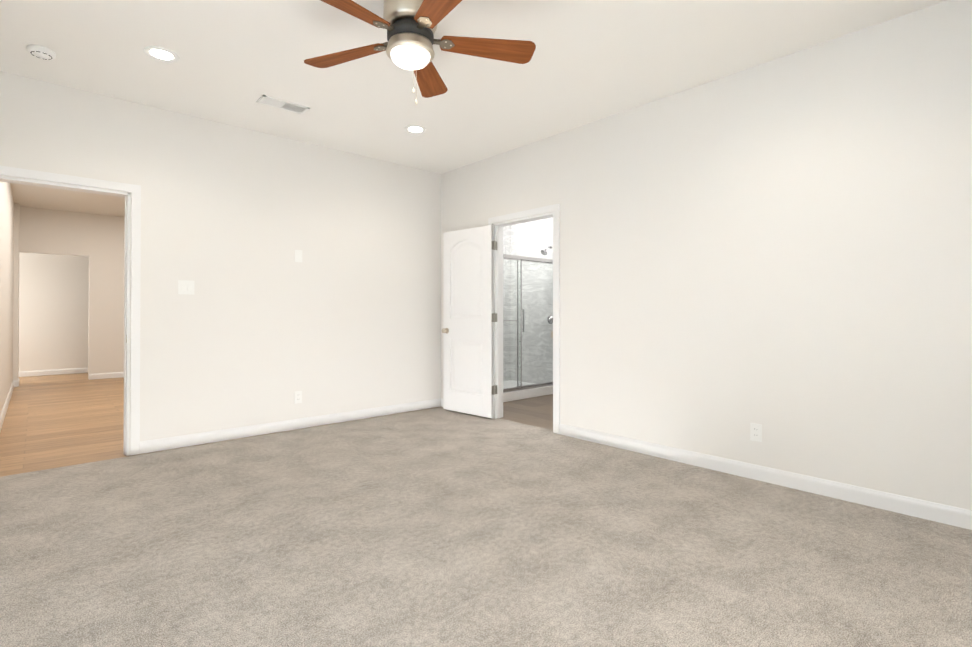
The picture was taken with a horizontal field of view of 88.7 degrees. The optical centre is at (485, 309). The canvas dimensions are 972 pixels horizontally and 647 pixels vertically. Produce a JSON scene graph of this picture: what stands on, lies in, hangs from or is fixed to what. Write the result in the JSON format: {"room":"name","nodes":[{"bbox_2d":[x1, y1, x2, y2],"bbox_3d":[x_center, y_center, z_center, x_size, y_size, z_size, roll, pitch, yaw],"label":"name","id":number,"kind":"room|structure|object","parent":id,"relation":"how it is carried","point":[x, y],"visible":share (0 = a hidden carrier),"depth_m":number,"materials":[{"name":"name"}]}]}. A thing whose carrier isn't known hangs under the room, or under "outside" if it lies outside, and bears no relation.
{"room":"empty bedroom","nodes":[
{"label":"empty bedroom","id":0,"kind":"room"},
{"bbox_2d":[0,182,18,415],"bbox_3d":[-6.570,-0.230,5.276,2.260,2.740,7.000,0,-1,-42],"label":"wall","id":1,"kind":"structure","parent":0,"point":[9,286],"depth_m":6.11,"materials":[{"name":"white paint"}]},
{"bbox_2d":[0,367,123,431],"bbox_3d":[-5.098,1.102,6.516,5.880,0.095,6.880,0,-1,-42],"label":"baseboard","id":2,"kind":"structure","parent":1,"relation":"attached to","point":[15,383],"depth_m":8.44,"materials":[{"name":"white wood"}]},
{"bbox_2d":[18,252,88,370],"bbox_3d":[-7.490,-0.202,9.082,6.000,2.740,0.120,0,-1,-42],"label":"wall","id":3,"kind":"structure","parent":0,"point":[53,308],"depth_m":8.82,"materials":[{"name":"white paint"}]},
{"bbox_2d":[19,206,124,378],"bbox_3d":[-6.652,-0.209,8.154,6.000,2.740,0.120,0,-1,-42],"label":"wall","id":4,"kind":"structure","parent":0,"point":[98,240],"depth_m":8.24,"materials":[{"name":"white paint"}]},
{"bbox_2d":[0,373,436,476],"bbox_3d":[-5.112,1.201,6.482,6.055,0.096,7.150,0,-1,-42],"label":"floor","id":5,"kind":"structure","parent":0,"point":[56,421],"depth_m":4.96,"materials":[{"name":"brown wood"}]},
{"bbox_2d":[0,71,440,454],"bbox_3d":[-2.209,-0.236,4.419,4.420,2.740,0.120,0,-1,-42],"label":"wall","id":6,"kind":"structure","parent":0,"point":[260,326],"depth_m":4.46,"materials":[{"name":"white paint"}]},
{"bbox_2d":[0,166,140,455],"bbox_3d":[-3.096,0.080,3.615,0.940,2.095,0.154,0,-1,-42],"label":"trim","id":7,"kind":"structure","parent":6,"relation":"attached to","point":[132,343],"depth_m":3.84,"materials":[{"name":"white wood"}]},
{"bbox_2d":[178,280,193,294],"bbox_3d":[-2.471,-0.179,4.097,0.116,0.115,0.018,0,-1,-42],"label":"double light switch","id":8,"kind":"object","parent":6,"relation":"attached to","point":[185,286],"visible":1,"depth_m":4.09,"materials":[{"name":"white plastic"}]},
{"bbox_2d":[140,398,439,453],"bbox_3d":[-1.613,1.089,4.858,2.933,0.095,0.014,0,-1,-42],"label":"baseboard","id":9,"kind":"structure","parent":6,"relation":"attached to","point":[155,445],"depth_m":4.56,"materials":[{"name":"white wood"}]},
{"bbox_2d":[294,391,301,403],"bbox_3d":[-1.783,0.836,4.715,0.070,0.115,0.016,0,-1,-42],"label":"outlet","id":10,"kind":"object","parent":6,"relation":"attached to","point":[297,396],"visible":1,"depth_m":4.71,"materials":[{"name":"white plastic"}]},
{"bbox_2d":[295,250,301,261],"bbox_3d":[-1.782,-0.504,4.724,0.070,0.115,0.016,0,-1,-42],"label":"switch","id":11,"kind":"object","parent":6,"relation":"attached to","point":[298,255],"visible":1,"depth_m":4.72,"materials":[{"name":"white plastic"}]},
{"bbox_2d":[0,0,946,216],"bbox_3d":[-2.263,-1.648,5.547,9.000,0.100,12.390,0,-1,-42],"label":"ceiling","id":12,"kind":"structure","parent":0,"point":[590,61],"depth_m":3.24,"materials":[{"name":"white paint"}]},
{"bbox_2d":[27,45,55,59],"bbox_3d":[-2.775,-1.596,3.102,0.136,0.040,0.136,0,-1,-42],"label":"smoke detector","id":13,"kind":"object","parent":12,"relation":"attached to","point":[41,52],"visible":1,"depth_m":3.08,"materials":[{"name":"white plastic"}]},
{"bbox_2d":[143,46,179,62],"bbox_3d":[-2.054,-1.612,3.147,0.194,0.008,0.194,0,-1,-42],"label":"recessed light","id":14,"kind":"object","parent":12,"relation":"in","point":[161,54],"visible":1,"depth_m":3.15,"materials":[{"name":"white plastic"}]},
{"bbox_2d":[256,95,309,113],"bbox_3d":[-1.595,-1.606,3.913,0.360,0.009,0.160,0,-1,-42],"label":"ceiling vent","id":15,"kind":"object","parent":12,"relation":"in","point":[281,104],"visible":1,"depth_m":3.90,"materials":[{"name":"white plastic"}]},
{"bbox_2d":[405,125,425,133],"bbox_3d":[-0.630,-1.602,4.435,0.194,0.008,0.194,0,-1,-42],"label":"recessed light","id":16,"kind":"object","parent":12,"relation":"in","point":[414,129],"visible":1,"depth_m":4.43,"materials":[{"name":"white plastic"}]},
{"bbox_2d":[304,0,535,104],"bbox_3d":[-0.398,-1.357,2.504,1.249,0.527,1.267,0,-1,-42],"label":"ceiling fan","id":17,"kind":"object","parent":12,"relation":"hanging from","point":[410,26],"visible":1,"depth_m":2.51,"materials":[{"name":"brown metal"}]},
{"bbox_2d":[0,407,971,646],"bbox_3d":[-0.371,1.169,2.417,4.475,0.100,5.240,0,-1,-42],"label":"floor carpet","id":18,"kind":"object","parent":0,"point":[437,527],"visible":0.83,"depth_m":2.29,"materials":[{"name":"beige carpet"}]},
{"bbox_2d":[501,394,552,429],"bbox_3d":[2.045,1.192,5.276,2.945,0.096,6.240,0,-1,-42],"label":"floor","id":19,"kind":"structure","parent":0,"point":[536,411],"depth_m":5.56,"materials":[{"name":"beige tile"}]},
{"bbox_2d":[503,254,552,401],"bbox_3d":[0.081,0.236,6.768,1.864,1.830,1.158,0,-1,-42],"label":"shower enclosure","id":20,"kind":"object","parent":19,"relation":"on","point":[527,326],"visible":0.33,"depth_m":6.49,"materials":[{"name":"clear glass"}]},
{"bbox_2d":[510,218,552,258],"bbox_3d":[0.878,-0.215,7.291,0.012,2.740,1.440,0,-1,-42],"label":"shower wall tile","id":21,"kind":"structure","parent":0,"point":[531,239],"depth_m":7.48,"materials":[{"name":"stone"}]},
{"bbox_2d":[540,245,551,254],"bbox_3d":[0.873,-0.361,7.145,0.191,1.150,0.131,0,-1,-42],"label":"shower head","id":22,"kind":"object","parent":21,"relation":"attached to","point":[543,252],"visible":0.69,"depth_m":7.13},
{"bbox_2d":[441,0,971,509],"bbox_3d":[-1.106,-0.220,6.583,0.120,2.740,12.390,0,-1,-42],"label":"wall","id":23,"kind":"structure","parent":0,"point":[781,250],"depth_m":3.17,"materials":[{"name":"white paint"}]},
{"bbox_2d":[442,225,494,417],"bbox_3d":[-0.198,0.130,5.389,0.752,1.997,0.169,0,-1,43],"label":"door","id":24,"kind":"structure","parent":23,"relation":"in","point":[468,324],"depth_m":5.35,"materials":[{"name":"white wood"}]},
{"bbox_2d":[503,225,509,254],"bbox_3d":[-0.313,-0.216,7.207,1.892,2.740,0.012,0,-1,-42],"label":"shower wall tile","id":25,"kind":"structure","parent":23,"relation":"attached to","point":[506,229],"depth_m":7.78,"materials":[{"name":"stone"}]},
{"bbox_2d":[488,204,559,433],"bbox_3d":[0.400,0.090,4.915,0.154,2.095,0.950,0,-1,-42],"label":"door frame","id":26,"kind":"structure","parent":23,"relation":"attached to","point":[554,210],"depth_m":4.92,"materials":[{"name":"white wood"}]},
{"bbox_2d":[750,423,761,441],"bbox_3d":[1.787,0.815,3.286,0.016,0.115,0.070,0,-1,-42],"label":"outlet","id":27,"kind":"object","parent":23,"relation":"attached to","point":[755,432],"visible":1,"depth_m":3.28,"materials":[{"name":"white plastic"}]},
{"bbox_2d":[559,424,971,529],"bbox_3d":[1.784,1.078,3.277,0.014,0.095,3.323,0,-1,-42],"label":"baseboard","id":28,"kind":"structure","parent":23,"relation":"attached to","point":[940,513],"depth_m":3.11,"materials":[{"name":"white wood"}]}
]}

